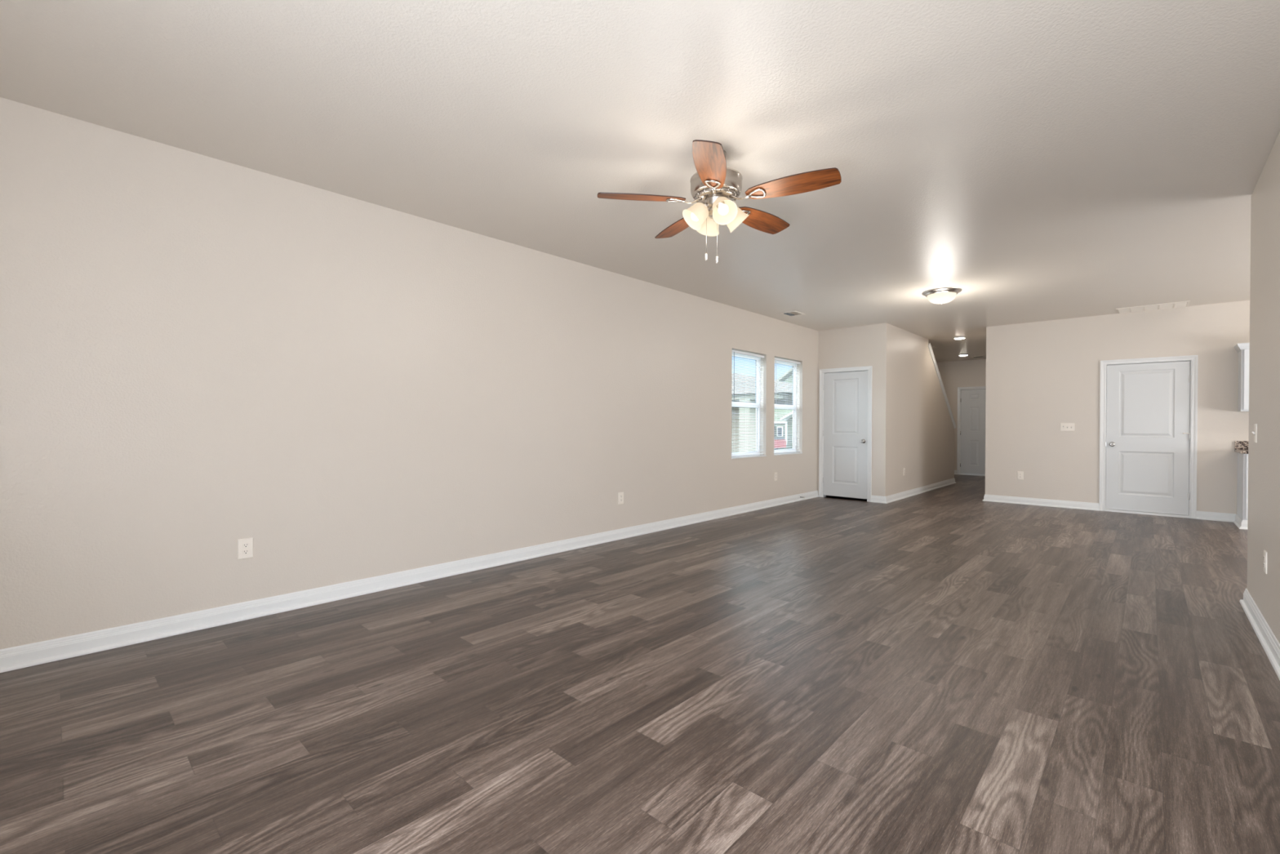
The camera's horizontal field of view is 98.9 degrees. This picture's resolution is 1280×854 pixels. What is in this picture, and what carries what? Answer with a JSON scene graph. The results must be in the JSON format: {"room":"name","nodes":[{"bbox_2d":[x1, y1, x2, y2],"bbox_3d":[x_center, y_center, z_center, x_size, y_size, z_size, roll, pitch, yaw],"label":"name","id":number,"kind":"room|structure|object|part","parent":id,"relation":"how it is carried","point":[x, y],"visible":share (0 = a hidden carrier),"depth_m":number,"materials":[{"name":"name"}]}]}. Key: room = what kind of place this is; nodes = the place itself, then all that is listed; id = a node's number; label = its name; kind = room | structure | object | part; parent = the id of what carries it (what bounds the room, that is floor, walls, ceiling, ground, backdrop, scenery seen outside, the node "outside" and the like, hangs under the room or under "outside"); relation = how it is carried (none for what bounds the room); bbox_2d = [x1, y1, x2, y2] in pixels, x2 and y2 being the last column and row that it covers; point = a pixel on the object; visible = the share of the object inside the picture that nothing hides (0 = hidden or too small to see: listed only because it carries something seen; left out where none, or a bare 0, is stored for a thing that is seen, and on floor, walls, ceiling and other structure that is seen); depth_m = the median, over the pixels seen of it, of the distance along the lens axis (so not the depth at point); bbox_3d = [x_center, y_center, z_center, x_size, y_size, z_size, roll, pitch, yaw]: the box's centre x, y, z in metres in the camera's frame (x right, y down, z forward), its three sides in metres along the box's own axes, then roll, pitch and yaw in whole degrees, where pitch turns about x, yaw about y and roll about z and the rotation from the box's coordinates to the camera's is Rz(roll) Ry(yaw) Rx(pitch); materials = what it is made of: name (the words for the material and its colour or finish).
{"room":"empty living room","nodes":[
{"label":"empty living room","id":0,"kind":"room"},
{"bbox_2d":[0,97,818,648],"bbox_3d":[1.734,-0.214,7.870,0.150,2.740,16.184,1,0,43],"label":"wall","id":1,"kind":"structure","parent":0,"point":[200,354],"depth_m":3.52,"materials":[{"name":"beige paint"}]},
{"bbox_2d":[237,537,253,559],"bbox_3d":[-2.396,0.739,3.326,0.008,0.122,0.078,1,0,43],"label":"wall outlet","id":2,"kind":"object","parent":1,"relation":"attached to","point":[245,546],"visible":1,"depth_m":3.32,"materials":[{"name":"beige plastic"}]},
{"bbox_2d":[242,542,248,547],"bbox_3d":[-2.394,0.719,3.324,0.002,0.027,0.035,1,0,43],"label":"receptacle","id":3,"kind":"object","parent":2,"relation":"attached to","point":[244,544],"depth_m":3.32,"materials":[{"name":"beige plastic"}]},
{"bbox_2d":[242,549,248,554],"bbox_3d":[-2.394,0.758,3.325,0.002,0.027,0.035,1,0,43],"label":"receptacle","id":4,"kind":"object","parent":2,"relation":"attached to","point":[244,551],"depth_m":3.32,"materials":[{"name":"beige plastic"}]},
{"bbox_2d":[0,490,818,672],"bbox_3d":[-0.333,1.109,5.530,0.030,0.104,9.638,1,0,43],"label":"baseboard","id":5,"kind":"structure","parent":1,"relation":"attached to","point":[21,656],"depth_m":3.55,"materials":[{"name":"white paint"}]},
{"bbox_2d":[617,492,623,504],"bbox_3d":[-0.196,0.740,5.689,0.008,0.122,0.078,1,0,43],"label":"wall outlet","id":6,"kind":"object","parent":1,"relation":"attached to","point":[620,495],"visible":1,"depth_m":5.68,"materials":[{"name":"beige plastic"}]},
{"bbox_2d":[731,350,766,458],"bbox_3d":[1.454,-0.307,7.560,0.160,1.457,0.880,1,0,43],"label":"window","id":7,"kind":"structure","parent":1,"relation":"in","point":[745,404],"depth_m":7.83,"materials":[{"name":"white plastic"}]},
{"bbox_3d":[1.418,-0.655,7.593,0.022,0.711,0.828,1,0,43],"label":"sash","id":8,"kind":"part","parent":7,"relation":"part of","materials":[{"name":"white plastic"}]},
{"bbox_3d":[1.431,0.038,7.582,0.022,0.714,0.828,1,0,43],"label":"sash","id":9,"kind":"part","parent":7,"relation":"part of","materials":[{"name":"white plastic"}]},
{"bbox_2d":[731,350,764,456],"bbox_3d":[1.476,-0.313,7.540,0.044,1.409,0.870,1,0,43],"label":"mini blind","id":10,"kind":"object","parent":7,"relation":"attached to","point":[733,351],"visible":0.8,"depth_m":7.56,"materials":[{"name":"white plastic"}]},
{"bbox_3d":[1.470,0.385,7.547,0.026,0.012,0.868,1,0,43],"label":"rail","id":11,"kind":"part","parent":10,"relation":"part of","materials":[{"name":"white plastic"}]},
{"bbox_3d":[1.690,-0.304,7.778,0.028,1.365,0.001,1,0,43],"label":"ladder cord","id":12,"kind":"part","parent":10,"relation":"part of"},
{"bbox_3d":[1.475,0.412,7.542,0.094,0.018,0.878,1,0,43],"label":"sill","id":13,"kind":"part","parent":7,"relation":"part of","materials":[{"name":"white paint"}]},
{"bbox_2d":[773,471,777,480],"bbox_3d":[1.997,0.727,8.045,0.008,0.122,0.078,1,0,43],"label":"wall outlet","id":14,"kind":"object","parent":1,"relation":"attached to","point":[775,473],"visible":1,"depth_m":8.04,"materials":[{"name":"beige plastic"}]},
{"bbox_2d":[773,357,802,455],"bbox_3d":[2.212,-0.309,8.375,0.160,1.457,0.877,1,0,43],"label":"window","id":15,"kind":"structure","parent":1,"relation":"in","point":[777,406],"depth_m":8.66,"materials":[{"name":"white plastic"}]},
{"bbox_3d":[2.176,-0.656,8.408,0.022,0.711,0.825,1,0,43],"label":"sash","id":16,"kind":"part","parent":15,"relation":"part of","materials":[{"name":"white plastic"}]},
{"bbox_3d":[2.190,0.036,8.397,0.022,0.714,0.825,1,0,43],"label":"sash","id":17,"kind":"part","parent":15,"relation":"part of","materials":[{"name":"white plastic"}]},
{"bbox_2d":[773,357,800,453],"bbox_3d":[2.235,-0.315,8.355,0.044,1.409,0.867,1,0,43],"label":"mini blind","id":18,"kind":"object","parent":15,"relation":"attached to","point":[776,359],"visible":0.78,"depth_m":8.35,"materials":[{"name":"white plastic"}]},
{"bbox_3d":[2.228,0.383,8.363,0.026,0.012,0.865,1,0,43],"label":"rail","id":19,"kind":"part","parent":18,"relation":"part of","materials":[{"name":"white plastic"}]},
{"bbox_3d":[2.234,0.410,8.357,0.094,0.018,0.875,1,0,43],"label":"sill","id":20,"kind":"part","parent":15,"relation":"part of","materials":[{"name":"white paint"}]},
{"bbox_2d":[0,474,1279,853],"bbox_3d":[4.718,1.243,5.095,8.319,0.120,16.184,1,0,43],"label":"floor","id":21,"kind":"structure","parent":0,"point":[947,669],"depth_m":2.30,"materials":[{"name":"wood"}]},
{"bbox_2d":[1233,452,1248,529],"bbox_3d":[7.513,0.749,6.266,0.930,0.874,0.630,1,0,43],"label":"base cabinet","id":22,"kind":"object","parent":21,"relation":"on","point":[1242,516],"visible":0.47,"depth_m":6.38,"materials":[{"name":"white paint"}]},
{"bbox_3d":[7.502,1.134,6.258,0.930,0.104,0.599,1,0,43],"label":"moulding","id":23,"kind":"part","parent":22,"relation":"part of","materials":[{"name":"white paint"}]},
{"bbox_2d":[1234,440,1248,453],"bbox_3d":[7.516,0.243,6.260,0.925,0.136,0.634,1,0,43],"label":"countertop","id":24,"kind":"structure","parent":22,"relation":"on","point":[1240,446],"depth_m":6.74,"materials":[{"name":"stone"}]},
{"bbox_3d":[7.165,0.778,6.187,0.424,0.565,0.020,1,0,43],"label":"cabinet door","id":25,"kind":"part","parent":22,"relation":"part of","materials":[{"name":"white paint"}]},
{"bbox_3d":[7.166,0.403,6.185,0.424,0.155,0.020,1,0,43],"label":"cabinet drawer","id":26,"kind":"part","parent":22,"relation":"part of","materials":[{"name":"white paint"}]},
{"bbox_2d":[0,0,1279,362],"bbox_3d":[4.729,-1.632,5.078,8.319,0.150,16.184,1,0,43],"label":"ceiling","id":27,"kind":"structure","parent":0,"point":[1037,160],"depth_m":2.77,"materials":[{"name":"beige paint"}]},
{"bbox_2d":[597,139,841,263],"bbox_3d":[0.469,-1.243,3.148,1.307,0.636,1.276,1,0,43],"label":"ceiling fan","id":28,"kind":"object","parent":27,"relation":"hanging from","point":[714,187],"visible":1,"depth_m":3.03,"materials":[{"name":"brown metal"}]},
{"bbox_3d":[0.009,-1.291,3.079,0.497,0.039,0.158,0,0,-7],"label":"blade","id":29,"kind":"part","parent":28,"relation":"part of","materials":[{"name":"brown wood"}]},
{"bbox_3d":[0.256,-1.293,3.518,0.158,0.039,0.497,0,0,-25],"label":"blade","id":30,"kind":"part","parent":28,"relation":"part of","materials":[{"name":"brown wood"}]},
{"bbox_3d":[0.325,-1.208,3.107,0.064,0.078,0.073,1,0,43],"label":"bulb","id":31,"kind":"part","parent":28,"relation":"part of","materials":[{"name":"white glass"}]},
{"bbox_3d":[0.310,-1.195,3.105,0.146,0.149,0.149,1,0,43],"label":"lamp shade","id":32,"kind":"part","parent":28,"relation":"part of","materials":[{"name":"white glass"}]},
{"bbox_3d":[0.387,-1.099,3.102,0.028,0.226,0.002,0,0,-30],"label":"pull chain","id":33,"kind":"part","parent":28,"relation":"part of","materials":[{"name":"silver metal"}]},
{"bbox_3d":[0.410,-1.196,3.253,0.149,0.149,0.146,1,0,43],"label":"lamp shade","id":34,"kind":"part","parent":28,"relation":"part of","materials":[{"name":"white glass"}]},
{"bbox_3d":[0.349,-1.288,2.708,0.158,0.039,0.497,0,0,11],"label":"blade","id":35,"kind":"part","parent":28,"relation":"part of","materials":[{"name":"brown wood"}]},
{"bbox_3d":[0.436,-1.082,3.102,0.002,0.221,0.015,0,0,-5],"label":"pull chain","id":36,"kind":"part","parent":28,"relation":"part of","materials":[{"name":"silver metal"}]},
{"bbox_3d":[0.455,-1.207,3.020,0.073,0.078,0.064,1,0,43],"label":"bulb","id":37,"kind":"part","parent":28,"relation":"part of","materials":[{"name":"white glass"}]},
{"bbox_3d":[0.458,-1.194,3.005,0.149,0.149,0.146,1,0,43],"label":"lamp shade","id":38,"kind":"part","parent":28,"relation":"part of","materials":[{"name":"white glass"}]},
{"bbox_3d":[0.558,-1.195,3.152,0.146,0.149,0.149,1,0,43],"label":"lamp shade","id":39,"kind":"part","parent":28,"relation":"part of","materials":[{"name":"white glass"}]},
{"bbox_3d":[0.750,-1.290,3.418,0.497,0.039,0.158,0,0,-43],"label":"blade","id":40,"kind":"part","parent":28,"relation":"part of","materials":[{"name":"brown wood"}]},
{"bbox_3d":[0.808,-1.287,2.918,0.497,0.039,0.158,0,0,29],"label":"blade","id":41,"kind":"part","parent":28,"relation":"part of","materials":[{"name":"brown wood"}]},
{"bbox_2d":[779,310,804,316],"bbox_3d":[2.124,-1.576,7.623,0.230,0.011,0.320,1,0,43],"label":"ceiling vent","id":42,"kind":"object","parent":27,"relation":"in","point":[790,313],"visible":1,"depth_m":7.60,"materials":[{"name":"metal"}]},
{"bbox_2d":[921,287,962,304],"bbox_3d":[3.496,-1.496,6.346,0.410,0.146,0.410,1,0,43],"label":"flush ceiling light","id":43,"kind":"object","parent":27,"relation":"attached to","point":[941,295],"visible":1,"depth_m":6.24,"materials":[{"name":"white glass"}]},
{"bbox_3d":[3.496,-1.481,6.346,0.298,0.097,0.298,1,0,43],"label":"lamp shade","id":44,"kind":"part","parent":43,"relation":"part of","materials":[{"name":"white glass"}]},
{"bbox_2d":[953,336,965,339],"bbox_3d":[5.632,-1.565,9.646,0.184,0.030,0.184,1,0,43],"label":"recessed light","id":45,"kind":"object","parent":27,"relation":"in","point":[957,337],"visible":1,"depth_m":9.59,"materials":[{"name":"white glass"}]},
{"bbox_2d":[970,355,986,358],"bbox_3d":[7.663,-1.584,12.400,0.260,0.010,0.300,1,0,43],"label":"ceiling vent","id":46,"kind":"object","parent":27,"relation":"in","point":[975,357],"visible":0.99,"depth_m":12.40,"materials":[{"name":"metal"}]},
{"bbox_2d":[1115,300,1190,313],"bbox_3d":[6.683,-1.556,7.147,0.692,0.010,0.415,1,0,43],"label":"ceiling vent","id":47,"kind":"object","parent":27,"relation":"in","point":[1183,304],"visible":1,"depth_m":7.11,"materials":[{"name":"metal"}]},
{"bbox_2d":[817,323,888,501],"bbox_3d":[3.382,-0.213,8.735,1.084,2.740,0.120,1,0,43],"label":"wall","id":48,"kind":"structure","parent":0,"point":[868,344],"depth_m":8.45,"materials":[{"name":"beige paint"}]},
{"bbox_2d":[818,365,872,502],"bbox_3d":[3.297,0.104,8.776,0.846,2.103,0.176,1,0,43],"label":"door","id":49,"kind":"structure","parent":48,"relation":"in","point":[845,419],"depth_m":8.75,"materials":[{"name":"white paint"}]},
{"bbox_2d":[888,324,954,495],"bbox_3d":[5.101,-0.214,9.875,0.120,2.740,3.892,1,0,43],"label":"wall","id":50,"kind":"structure","parent":0,"point":[921,428],"depth_m":9.38,"materials":[{"name":"beige paint"}]},
{"bbox_2d":[871,478,955,503],"bbox_3d":[5.035,1.104,9.858,0.236,0.104,4.072,1,0,43],"label":"baseboard","id":51,"kind":"structure","parent":50,"relation":"attached to","point":[877,499],"depth_m":9.15,"materials":[{"name":"white paint"}]},
{"bbox_2d":[928,342,956,428],"bbox_3d":[5.808,-0.740,10.624,0.166,1.550,1.931,1,0,43],"label":"trim","id":52,"kind":"structure","parent":50,"relation":"attached to","point":[929,344],"depth_m":10.49,"materials":[{"name":"white paint"}]},
{"bbox_2d":[936,359,986,470],"bbox_3d":[8.030,-0.221,12.962,2.128,2.740,0.150,1,0,43],"label":"wall","id":53,"kind":"structure","parent":0,"point":[966,373],"depth_m":13.21,"materials":[{"name":"beige paint"}]},
{"bbox_2d":[956,386,986,475],"bbox_3d":[8.064,0.098,12.873,1.051,2.103,0.176,1,0,43],"label":"door","id":54,"kind":"structure","parent":53,"relation":"in","point":[971,401],"depth_m":13.01,"materials":[{"name":"white paint"}]},
{"bbox_2d":[985,300,1249,515],"bbox_3d":[7.641,-0.185,6.659,5.891,2.740,0.120,1,0,43],"label":"wall","id":55,"kind":"structure","parent":0,"point":[1042,375],"depth_m":7.80,"materials":[{"name":"beige paint"}]},
{"bbox_2d":[1017,471,1023,479],"bbox_3d":[5.774,0.736,8.311,0.078,0.122,0.008,1,0,43],"label":"wall outlet","id":56,"kind":"object","parent":55,"relation":"attached to","point":[1020,474],"visible":1,"depth_m":8.31,"materials":[{"name":"beige plastic"}]},
{"bbox_2d":[982,493,1098,511],"bbox_3d":[7.580,1.113,9.938,1.411,0.104,4.894,1,0,43],"label":"baseboard","id":57,"kind":"structure","parent":55,"relation":"attached to","point":[993,498],"depth_m":8.11,"materials":[{"name":"white paint"}]},
{"bbox_2d":[1060,422,1074,431],"bbox_3d":[6.184,0.001,7.922,0.164,0.116,0.017,1,0,43],"label":"light switch","id":58,"kind":"object","parent":55,"relation":"attached to","point":[1064,426],"visible":1,"depth_m":7.92,"materials":[{"name":"beige plastic"}]},
{"bbox_2d":[1098,355,1198,519],"bbox_3d":[6.826,0.126,7.380,0.958,2.103,0.176,1,0,43],"label":"door","id":59,"kind":"structure","parent":55,"relation":"in","point":[1148,406],"depth_m":7.34,"materials":[{"name":"white paint"}]},
{"bbox_3d":[6.534,0.240,7.577,0.066,0.066,0.066,1,0,43],"label":"knob","id":60,"kind":"part","parent":59,"relation":"part of","materials":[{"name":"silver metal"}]},
{"bbox_2d":[1196,511,1235,522],"bbox_3d":[7.267,1.129,6.906,0.347,0.104,0.030,1,0,43],"label":"baseboard","id":61,"kind":"structure","parent":55,"relation":"attached to","point":[1214,516],"depth_m":6.91,"materials":[{"name":"white paint"}]},
{"bbox_2d":[1234,440,1248,449],"bbox_3d":[7.724,0.227,6.484,0.925,0.104,0.022,1,0,43],"label":"backsplash","id":62,"kind":"structure","parent":55,"relation":"attached to","point":[1237,444],"depth_m":6.75,"materials":[{"name":"stone"}]},
{"bbox_2d":[1234,342,1249,411],"bbox_3d":[7.617,-0.592,6.368,0.934,0.812,0.336,1,0,43],"label":"upper cabinet","id":63,"kind":"object","parent":55,"relation":"attached to","point":[1242,348],"visible":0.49,"depth_m":6.55,"materials":[{"name":"white paint"}]},
{"bbox_3d":[7.619,-0.959,6.365,0.934,0.077,0.336,1,0,43],"label":"crown moulding","id":64,"kind":"part","parent":63,"relation":"part of","materials":[{"name":"white paint"}]},
{"bbox_3d":[7.373,-0.565,6.397,0.424,0.715,0.020,1,0,43],"label":"cabinet door","id":65,"kind":"part","parent":63,"relation":"part of","materials":[{"name":"white paint"}]},
{"bbox_2d":[1247,131,1279,643],"bbox_3d":[1.870,-0.175,1.207,0.120,2.740,6.615,1,0,43],"label":"wall","id":66,"kind":"structure","parent":0,"point":[1264,455],"depth_m":3.13,"materials":[{"name":"beige paint"}]},
{"bbox_2d":[1252,423,1257,442],"bbox_3d":[3.827,0.039,3.412,0.017,0.116,0.072,1,0,43],"label":"light switch","id":67,"kind":"object","parent":66,"relation":"attached to","point":[1255,432],"visible":1,"depth_m":3.39,"materials":[{"name":"beige plastic"}]},
{"bbox_3d":[3.831,0.039,3.408,0.006,0.116,0.072,1,0,43],"label":"plate","id":68,"kind":"part","parent":67,"relation":"part of","materials":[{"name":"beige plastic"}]},
{"bbox_2d":[1239,588,1279,679],"bbox_3d":[1.926,1.143,1.280,0.180,0.104,6.495,1,0,43],"label":"baseboard","id":69,"kind":"structure","parent":66,"relation":"attached to","point":[1270,644],"depth_m":3.05,"materials":[{"name":"white paint"}]},
{"bbox_2d":[1263,550,1266,573],"bbox_3d":[3.524,0.760,3.088,0.008,0.122,0.078,1,0,43],"label":"wall outlet","id":70,"kind":"object","parent":66,"relation":"attached to","point":[1264,551],"visible":1,"depth_m":3.07,"materials":[{"name":"beige plastic"}]},
{"label":"outside","id":71,"kind":"structure","parent":0,"visible":0},
{"bbox_2d":[778,444,792,448],"bbox_3d":[-6.713,1.264,47.238,65.821,0.100,120.000,1,0,43],"label":"ground","id":72,"kind":"structure","parent":71,"point":[790,446],"depth_m":35.36,"materials":[{"name":"grey concrete"}]},
{"bbox_2d":[731,373,792,452],"bbox_3d":[3.121,-0.953,34.936,20.950,4.550,14.000,1,0,43],"label":"house","id":73,"kind":"structure","parent":72,"relation":"on","point":[741,428],"depth_m":24.49,"materials":[{"name":"beige paint"}]},
{"bbox_3d":[4.804,0.080,24.492,0.540,2.620,0.500,1,0,43],"label":"porch post","id":74,"kind":"part","parent":73,"relation":"part of","materials":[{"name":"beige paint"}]},
{"bbox_2d":[773,439,786,449],"bbox_3d":[6.285,0.792,31.858,4.000,1.120,1.800,1,0,43],"label":"car","id":75,"kind":"object","parent":72,"relation":"on","point":[775,441],"visible":0.12,"depth_m":30.57,"materials":[{"name":"red paint"}]},
{"bbox_2d":[773,367,792,444],"bbox_3d":[17.247,-2.745,41.084,14.859,8.166,10.647,1,0,43],"label":"house","id":76,"kind":"structure","parent":72,"relation":"on","point":[776,419],"depth_m":40.93,"materials":[{"name":"grey"}]}
]}

